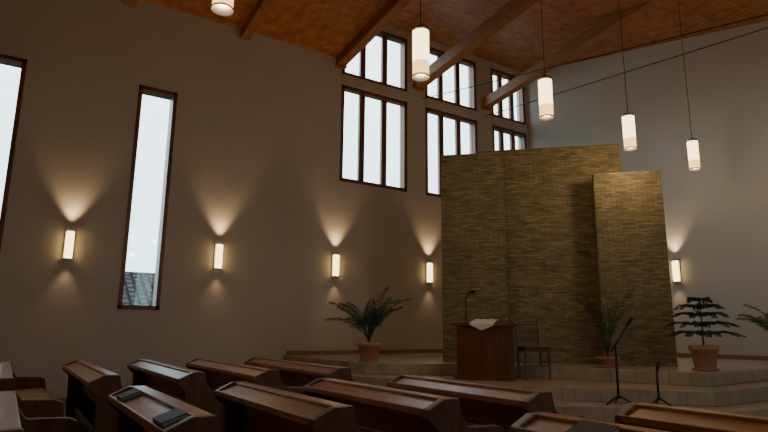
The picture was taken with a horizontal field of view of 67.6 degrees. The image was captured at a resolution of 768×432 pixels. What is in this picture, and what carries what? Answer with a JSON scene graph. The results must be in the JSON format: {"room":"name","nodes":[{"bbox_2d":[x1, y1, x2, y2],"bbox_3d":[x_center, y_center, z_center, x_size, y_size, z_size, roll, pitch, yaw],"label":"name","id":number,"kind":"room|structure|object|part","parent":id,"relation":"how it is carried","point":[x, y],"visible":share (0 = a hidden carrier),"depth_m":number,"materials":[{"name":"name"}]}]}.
{"room":"house of worship","nodes":[
{"label":"house of worship","id":0,"kind":"room"},
{"bbox_2d":[64,404,93,431],"bbox_3d":[1.966,2.630,6.037,18.027,0.200,14.500,8,-13,-32],"label":"floor","id":1,"kind":"structure","parent":0,"point":[80,427],"depth_m":7.72,"materials":[{"name":"tile"}]},
{"bbox_2d":[0,362,63,417],"bbox_3d":[-4.162,2.141,6.482,0.729,0.820,3.050,8,-13,-32],"label":"pew","id":2,"kind":"object","parent":1,"relation":"on","point":[33,399],"visible":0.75,"depth_m":5.42,"materials":[{"name":"brown wood"}]},
{"bbox_2d":[0,391,78,431],"bbox_3d":[-2.120,1.544,3.394,0.729,0.820,1.950,8,-13,-32],"label":"pew","id":3,"kind":"object","parent":1,"relation":"on","point":[12,419],"visible":1,"depth_m":4.17,"materials":[{"name":"brown wood"}]},
{"bbox_2d":[62,360,122,431],"bbox_3d":[-3.407,2.244,6.962,0.729,0.820,3.050,8,-13,-32],"label":"pew","id":4,"kind":"object","parent":1,"relation":"on","point":[89,387],"visible":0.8,"depth_m":6.47,"materials":[{"name":"brown wood"}]},
{"bbox_2d":[106,385,219,431],"bbox_3d":[-1.365,1.647,3.873,0.729,0.820,1.950,8,-13,-32],"label":"pew","id":5,"kind":"object","parent":1,"relation":"on","point":[135,414],"visible":0.91,"depth_m":3.64,"materials":[{"name":"brown wood"}]},
{"bbox_2d":[116,388,142,401],"bbox_3d":[-1.903,1.335,4.279,0.147,0.076,0.224,8,-13,-32],"label":"hymnal","id":6,"kind":"object","parent":5,"relation":"in","point":[135,392],"visible":0.95,"depth_m":4.22,"materials":[{"name":"black"}]},
{"bbox_2d":[152,407,188,428],"bbox_3d":[-1.195,1.128,3.208,0.147,0.076,0.224,8,-13,-32],"label":"hymnal","id":7,"kind":"object","parent":5,"relation":"in","point":[173,416],"visible":0.95,"depth_m":3.15,"materials":[{"name":"black leather"}]},
{"bbox_2d":[127,359,222,431],"bbox_3d":[-2.694,2.341,7.414,0.729,0.820,3.050,8,-13,-32],"label":"pew","id":8,"kind":"object","parent":1,"relation":"on","point":[189,386],"visible":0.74,"depth_m":6.55,"materials":[{"name":"brown wood"}]},
{"bbox_2d":[186,358,304,394],"bbox_3d":[-1.981,2.438,7.867,0.729,0.820,3.050,8,-13,-32],"label":"pew","id":9,"kind":"object","parent":1,"relation":"on","point":[219,374],"visible":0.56,"depth_m":7.47,"materials":[{"name":"brown wood"}]},
{"bbox_2d":[214,381,359,431],"bbox_3d":[-0.652,1.744,4.326,0.729,0.820,1.950,8,-13,-32],"label":"pew","id":10,"kind":"object","parent":1,"relation":"on","point":[247,406],"visible":1,"depth_m":4.21,"materials":[{"name":"brown wood"}]},
{"bbox_2d":[244,357,377,386],"bbox_3d":[-1.184,2.546,8.373,0.729,0.820,3.050,8,-13,-32],"label":"pew","id":11,"kind":"object","parent":1,"relation":"on","point":[292,373],"visible":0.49,"depth_m":8.14,"materials":[{"name":"brown wood"}]},
{"bbox_2d":[303,378,503,431],"bbox_3d":[0.061,1.841,4.779,0.729,0.820,1.950,8,-13,-32],"label":"pew","id":12,"kind":"object","parent":1,"relation":"on","point":[376,408],"visible":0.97,"depth_m":4.48,"materials":[{"name":"brown wood"}]},
{"bbox_2d":[387,375,584,431],"bbox_3d":[0.858,1.950,5.284,0.729,0.820,1.950,8,-13,-32],"label":"pew","id":13,"kind":"object","parent":1,"relation":"on","point":[480,403],"visible":0.65,"depth_m":4.98,"materials":[{"name":"brown wood"}]},
{"bbox_2d":[283,353,767,422],"bbox_3d":[3.387,3.083,10.651,9.267,0.744,8.296,8,-13,-32],"label":"platform","id":14,"kind":"object","parent":1,"relation":"on","point":[739,386],"visible":0.52,"depth_m":8.26,"materials":[{"name":"tile"}]},
{"bbox_2d":[324,286,410,361],"bbox_3d":[-0.248,1.894,10.078,1.373,1.296,1.768,-6,-13,29],"label":"potted palm","id":15,"kind":"object","parent":14,"relation":"on","point":[368,351],"visible":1,"depth_m":9.90,"materials":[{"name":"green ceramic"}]},
{"bbox_2d":[452,290,517,381],"bbox_3d":[1.582,1.844,8.954,0.920,1.359,0.612,-3,-12,19],"label":"lectern","id":16,"kind":"object","parent":14,"relation":"on","point":[485,347],"visible":1,"depth_m":8.68,"materials":[{"name":"brown wood"}]},
{"bbox_2d":[514,319,551,379],"bbox_3d":[2.335,2.089,9.028,0.420,0.920,0.479,2,-11,-5],"label":"wooden chair","id":17,"kind":"object","parent":14,"relation":"on","point":[525,349],"visible":1,"depth_m":9.14,"materials":[{"name":"brown wood"}]},
{"bbox_2d":[441,144,677,366],"bbox_3d":[2.986,0.617,10.380,3.820,3.980,0.610,-2,-12,12],"label":"stone accent wall","id":18,"kind":"structure","parent":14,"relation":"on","point":[504,212],"depth_m":10.33,"materials":[{"name":"stone"}]},
{"bbox_2d":[542,258,546,267],"bbox_3d":[2.922,0.859,10.430,0.080,0.170,0.132,-2,-12,12],"label":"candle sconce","id":19,"kind":"object","parent":18,"relation":"attached to","point":[544,263],"visible":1,"depth_m":10.46,"materials":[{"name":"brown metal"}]},
{"bbox_2d":[574,289,635,367],"bbox_3d":[3.484,1.780,9.106,0.804,1.209,1.123,8,-13,-32],"label":"potted palm","id":20,"kind":"object","parent":14,"relation":"on","point":[606,361],"visible":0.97,"depth_m":9.00,"materials":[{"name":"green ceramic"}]},
{"bbox_2d":[606,316,633,404],"bbox_3d":[3.044,1.854,7.384,0.328,1.121,0.362,-9,-14,39],"label":"microphone stand","id":21,"kind":"object","parent":14,"relation":"on","point":[631,318],"visible":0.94,"depth_m":7.40,"materials":[{"name":"black metal"}]},
{"bbox_2d":[651,362,671,405],"bbox_3d":[3.438,2.112,7.200,0.264,0.549,0.270,8,-13,-32],"label":"microphone stand","id":22,"kind":"object","parent":14,"relation":"on","point":[659,398],"visible":0.86,"depth_m":7.21,"materials":[{"name":"black metal"}]},
{"bbox_2d":[664,297,745,370],"bbox_3d":[4.800,1.759,8.619,1.056,1.083,1.025,8,-13,-32],"label":"pine","id":23,"kind":"object","parent":14,"relation":"on","point":[704,357],"visible":0.99,"depth_m":8.50,"materials":[{"name":"green plant"}]},
{"bbox_2d":[736,304,767,330],"bbox_3d":[7.286,2.154,10.568,1.243,1.118,1.504,1,-11,-2],"label":"potted palm","id":24,"kind":"object","parent":14,"relation":"on","point":[757,320],"visible":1,"depth_m":10.76,"materials":[{"name":"green plant"}]},
{"bbox_2d":[509,411,668,431],"bbox_3d":[1.681,1.368,2.328,0.729,0.820,2.500,8,-13,-32],"label":"pew","id":25,"kind":"object","parent":1,"relation":"on","point":[541,421],"visible":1,"depth_m":3.14,"materials":[{"name":"brown wood"}]},
{"bbox_2d":[565,420,620,431],"bbox_3d":[1.048,1.083,2.878,0.147,0.076,0.224,8,-13,-32],"label":"hymnal","id":26,"kind":"object","parent":25,"relation":"in","point":[583,425],"visible":1,"depth_m":2.89,"materials":[{"name":"black"}]},
{"bbox_2d":[614,402,767,431],"bbox_3d":[2.478,1.476,2.834,0.729,0.820,2.500,8,-13,-32],"label":"pew","id":27,"kind":"object","parent":1,"relation":"on","point":[639,414],"visible":0.88,"depth_m":3.44,"materials":[{"name":"brown wood"}]},
{"bbox_2d":[0,0,527,398],"bbox_3d":[-2.652,-0.980,12.698,17.150,9.400,0.350,8,-13,-32],"label":"wall","id":28,"kind":"structure","parent":0,"point":[255,169],"depth_m":11.71,"materials":[{"name":"paint"}]},
{"bbox_2d":[0,54,26,250],"bbox_3d":[-6.846,-0.687,9.825,0.763,4.388,0.302,8,-13,-32],"label":"window","id":29,"kind":"structure","parent":28,"relation":"in","point":[7,60],"depth_m":10.06,"materials":[{"name":"brown wood"}]},
{"bbox_2d":[62,228,75,261],"bbox_3d":[-5.589,0.513,10.182,0.160,0.600,0.120,8,-13,-32],"label":"wall sconce","id":30,"kind":"object","parent":28,"relation":"attached to","point":[68,249],"visible":1,"depth_m":10.15,"materials":[{"name":"white glass"}]},
{"bbox_3d":[-5.585,0.512,10.175,0.126,0.480,0.085,8,-13,-32],"label":"glass","id":31,"kind":"part","parent":30,"relation":"part of","materials":[{"name":"beige glass"}]},
{"bbox_2d":[117,84,177,309],"bbox_3d":[-4.630,-0.385,11.231,0.737,4.388,0.302,8,-13,-32],"label":"window","id":32,"kind":"structure","parent":28,"relation":"in","point":[143,90],"depth_m":11.18,"materials":[{"name":"brown wood"}]},
{"bbox_2d":[214,242,223,271],"bbox_3d":[-3.341,0.819,11.609,0.160,0.600,0.120,8,-13,-32],"label":"wall sconce","id":33,"kind":"object","parent":28,"relation":"attached to","point":[218,256],"visible":1,"depth_m":11.57,"materials":[{"name":"white glass"}]},
{"bbox_3d":[-3.337,0.818,11.603,0.126,0.480,0.085,8,-13,-32],"label":"glass","id":34,"kind":"part","parent":33,"relation":"part of","materials":[{"name":"beige glass"}]},
{"bbox_2d":[58,349,442,403],"bbox_3d":[-2.612,3.188,11.694,16.500,0.834,0.020,8,-13,-32],"label":"baseboard","id":35,"kind":"structure","parent":28,"relation":"attached to","point":[326,352],"depth_m":12.90,"materials":[{"name":"brown wood"}]},
{"bbox_2d":[332,252,339,278],"bbox_3d":[-1.092,1.125,13.037,0.160,0.600,0.120,8,-13,-32],"label":"wall sconce","id":36,"kind":"object","parent":28,"relation":"attached to","point":[335,256],"visible":1,"depth_m":13.00,"materials":[{"name":"white glass"}]},
{"bbox_3d":[-1.088,1.124,13.031,0.126,0.480,0.085,8,-13,-32],"label":"glass","id":37,"kind":"part","parent":36,"relation":"part of","materials":[{"name":"beige glass"}]},
{"bbox_2d":[339,84,406,191],"bbox_3d":[-0.268,-1.899,14.345,1.960,2.435,0.165,8,-13,-32],"label":"window","id":38,"kind":"structure","parent":28,"relation":"in","point":[384,100],"depth_m":14.38,"materials":[{"name":"brown wood"}]},
{"bbox_2d":[342,31,406,91],"bbox_3d":[-0.247,-4.094,14.783,1.960,1.530,0.165,8,-13,-32],"label":"window","id":39,"kind":"structure","parent":28,"relation":"in","point":[385,36],"depth_m":14.99,"materials":[{"name":"brown wood"}]},
{"bbox_2d":[342,74,407,101],"bbox_3d":[-0.205,-3.233,14.533,1.960,0.256,0.050,8,-13,-32],"label":"trim","id":40,"kind":"structure","parent":28,"relation":"attached to","point":[347,80],"depth_m":14.48,"materials":[{"name":"paint"}]},
{"bbox_2d":[426,261,433,284],"bbox_3d":[1.156,1.431,14.464,0.160,0.600,0.120,8,-13,-32],"label":"wall sconce","id":41,"kind":"object","parent":28,"relation":"attached to","point":[429,266],"visible":1,"depth_m":14.43,"materials":[{"name":"white glass"}]},
{"bbox_3d":[1.161,1.430,14.458,0.126,0.480,0.085,8,-13,-32],"label":"glass","id":42,"kind":"part","parent":41,"relation":"part of","materials":[{"name":"beige glass"}]},
{"bbox_2d":[425,47,476,110],"bbox_3d":[1.841,-3.810,16.109,1.845,1.530,0.165,8,-13,-32],"label":"window","id":43,"kind":"structure","parent":28,"relation":"in","point":[473,100],"depth_m":16.27,"materials":[{"name":"brown wood"}]},
{"bbox_2d":[425,107,477,197],"bbox_3d":[1.820,-1.615,15.671,1.845,2.435,0.165,8,-13,-32],"label":"window","id":44,"kind":"structure","parent":28,"relation":"in","point":[440,114],"depth_m":15.67,"materials":[{"name":"brown wood"}]},
{"bbox_2d":[425,97,477,119],"bbox_3d":[1.883,-2.949,15.858,1.845,0.256,0.050,8,-13,-32],"label":"trim","id":45,"kind":"structure","parent":28,"relation":"attached to","point":[430,103],"depth_m":15.81,"materials":[{"name":"paint"}]},
{"bbox_2d":[491,68,525,124],"bbox_3d":[3.688,-3.559,17.282,1.402,1.530,0.165,8,-13,-32],"label":"window","id":46,"kind":"structure","parent":28,"relation":"in","point":[499,74],"depth_m":17.32,"materials":[{"name":"brown wood"}]},
{"bbox_2d":[492,125,526,150],"bbox_3d":[3.667,-1.363,16.844,1.402,2.435,0.165,8,-13,-32],"label":"window","id":47,"kind":"structure","parent":28,"relation":"in","point":[501,131],"depth_m":17.02,"materials":[{"name":"brown wood"}]},
{"bbox_2d":[492,116,526,133],"bbox_3d":[3.730,-2.698,17.031,1.402,0.256,0.050,8,-13,-32],"label":"trim","id":48,"kind":"structure","parent":28,"relation":"attached to","point":[496,121],"depth_m":16.99,"materials":[{"name":"paint"}]},
{"bbox_2d":[422,14,767,98],"bbox_3d":[5.036,-3.539,12.283,10.079,0.321,0.021,-8,-14,36],"label":"rod","id":49,"kind":"object","parent":28,"relation":"attached to","point":[765,14],"visible":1,"depth_m":12.40,"materials":[{"name":"black metal"}]},
{"bbox_2d":[485,27,767,116],"bbox_3d":[5.700,-3.503,14.475,6.997,0.521,0.021,-8,-14,36],"label":"rod","id":50,"kind":"object","parent":28,"relation":"attached to","point":[767,27],"visible":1,"depth_m":14.02,"materials":[{"name":"black metal"}]},
{"bbox_2d":[144,0,767,71],"bbox_3d":[2.187,-5.619,7.808,19.000,3.408,15.150,8,-13,-32],"label":"ceiling","id":51,"kind":"structure","parent":0,"point":[327,27],"depth_m":13.25,"materials":[{"name":"brown wood"}]},
{"bbox_2d":[123,0,136,7],"bbox_3d":[-1.151,-6.479,5.737,0.220,2.310,14.500,8,-13,-32],"label":"ceiling beam","id":52,"kind":"structure","parent":51,"relation":"attached to","point":[130,3],"depth_m":11.39,"materials":[{"name":"brown wood"}]},
{"bbox_2d":[211,0,233,15],"bbox_3d":[-1.471,-4.152,5.743,0.200,4.593,0.200,8,-13,-32],"label":"pendant lamp","id":53,"kind":"object","parent":51,"relation":"hanging from","point":[220,7],"visible":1,"depth_m":5.26,"materials":[{"name":"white glass"}]},
{"bbox_3d":[-1.492,-1.998,5.313,0.192,0.170,0.192,8,-13,-32],"label":"glass","id":54,"kind":"part","parent":53,"relation":"part of","materials":[{"name":"white glass"}]},
{"bbox_2d":[240,0,276,40],"bbox_3d":[0.862,-6.205,7.015,0.220,2.310,14.500,8,-13,-32],"label":"ceiling beam","id":55,"kind":"structure","parent":51,"relation":"attached to","point":[262,8],"depth_m":12.15,"materials":[{"name":"brown wood"}]},
{"bbox_2d":[335,0,411,69],"bbox_3d":[0.487,-4.577,11.765,0.260,1.029,5.750,8,-13,-32],"label":"ceiling beam","id":56,"kind":"structure","parent":51,"relation":"attached to","point":[392,8],"depth_m":12.81,"materials":[{"name":"brown wood"}]},
{"bbox_2d":[412,0,429,81],"bbox_3d":[0.441,-3.853,6.986,0.200,4.649,0.200,8,-13,-32],"label":"pendant lamp","id":57,"kind":"object","parent":51,"relation":"hanging from","point":[420,33],"visible":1,"depth_m":6.52,"materials":[{"name":"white glass"}]},
{"bbox_3d":[0.423,-1.942,6.605,0.192,0.380,0.192,8,-13,-32],"label":"glass","id":58,"kind":"part","parent":57,"relation":"part of","materials":[{"name":"beige glass"}]},
{"bbox_3d":[0.420,-1.672,6.551,0.192,0.170,0.192,8,-13,-32],"label":"glass","id":59,"kind":"part","parent":57,"relation":"part of","materials":[{"name":"white glass"}]},
{"bbox_2d":[413,0,538,91],"bbox_3d":[2.458,-4.309,13.016,0.300,1.029,5.750,8,-13,-32],"label":"ceiling beam","id":60,"kind":"structure","parent":51,"relation":"attached to","point":[512,9],"depth_m":13.34,"materials":[{"name":"brown wood"}]},
{"bbox_2d":[538,3,553,120],"bbox_3d":[2.337,-3.571,8.598,0.200,4.441,0.200,8,-13,-32],"label":"pendant lamp","id":61,"kind":"object","parent":51,"relation":"hanging from","point":[545,81],"visible":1,"depth_m":8.16,"materials":[{"name":"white glass"}]},
{"bbox_3d":[2.320,-1.761,8.237,0.192,0.380,0.192,8,-13,-32],"label":"glass","id":62,"kind":"part","parent":61,"relation":"part of","materials":[{"name":"beige glass"}]},
{"bbox_3d":[2.317,-1.492,8.183,0.192,0.170,0.192,8,-13,-32],"label":"glass","id":63,"kind":"part","parent":61,"relation":"part of","materials":[{"name":"white glass"}]},
{"bbox_2d":[482,2,655,110],"bbox_3d":[4.496,-4.031,14.310,0.260,1.029,5.750,8,-13,-32],"label":"ceiling beam","id":64,"kind":"structure","parent":51,"relation":"attached to","point":[611,23],"depth_m":14.15,"materials":[{"name":"brown wood"}]},
{"bbox_2d":[618,0,636,150],"bbox_3d":[4.098,-2.989,9.868,0.200,3.850,0.200,8,-13,-32],"label":"pendant lamp","id":65,"kind":"object","parent":51,"relation":"hanging from","point":[628,122],"visible":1,"depth_m":9.49,"materials":[{"name":"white glass"}]},
{"bbox_3d":[4.083,-1.469,9.565,0.192,0.380,0.192,8,-13,-32],"label":"glass","id":66,"kind":"part","parent":65,"relation":"part of","materials":[{"name":"beige glass"}]},
{"bbox_3d":[4.081,-1.200,9.511,0.192,0.170,0.192,8,-13,-32],"label":"glass","id":67,"kind":"part","parent":65,"relation":"part of","materials":[{"name":"white glass"}]},
{"bbox_2d":[678,2,700,170],"bbox_3d":[6.089,-2.744,11.562,0.200,3.749,0.200,8,-13,-32],"label":"pendant lamp","id":68,"kind":"object","parent":51,"relation":"hanging from","point":[692,143],"visible":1,"depth_m":11.21,"materials":[{"name":"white glass"}]},
{"bbox_3d":[6.075,-1.274,11.269,0.192,0.380,0.192,8,-13,-32],"label":"glass","id":69,"kind":"part","parent":68,"relation":"part of","materials":[{"name":"beige glass"}]},
{"bbox_3d":[6.072,-1.004,11.215,0.192,0.170,0.192,8,-13,-32],"label":"glass","id":70,"kind":"part","parent":68,"relation":"part of","materials":[{"name":"white glass"}]},
{"bbox_2d":[526,21,767,355],"bbox_3d":[9.171,-1.137,11.347,0.348,9.400,14.918,10,-14,-38],"label":"wall","id":71,"kind":"structure","parent":0,"point":[716,214],"depth_m":13.30,"materials":[{"name":"paint"}]},
{"bbox_2d":[670,258,680,283],"bbox_3d":[6.827,1.292,13.412,0.120,0.600,0.160,10,-14,-38],"label":"wall sconce","id":72,"kind":"object","parent":71,"relation":"attached to","point":[675,262],"visible":1,"depth_m":13.38,"materials":[{"name":"white glass"}]},
{"bbox_3d":[6.821,1.291,13.407,0.085,0.480,0.126,10,-14,-38],"label":"glass","id":73,"kind":"part","parent":72,"relation":"part of","materials":[{"name":"beige glass"}]},
{"bbox_2d":[677,353,767,360],"bbox_3d":[6.453,3.266,13.556,0.030,0.090,6.841,10,-14,-38],"label":"baseboard","id":74,"kind":"structure","parent":71,"relation":"attached to","point":[720,356],"depth_m":12.23,"materials":[{"name":"brown wood"}]},
{"label":"outside","id":75,"kind":"structure","parent":0,"visible":0},
{"bbox_3d":[4.293,5.080,15.906,180.000,0.100,240.000,8,-13,-32],"label":"ground","id":76,"kind":"structure","parent":75,"visible":0},
{"bbox_2d":[122,271,154,305],"bbox_3d":[-12.234,4.992,29.281,15.500,5.000,7.000,8,-13,-32],"label":"neighbouring house","id":77,"kind":"structure","parent":76,"relation":"on","point":[138,286],"depth_m":27.57,"materials":[{"name":"brick"}]}
]}

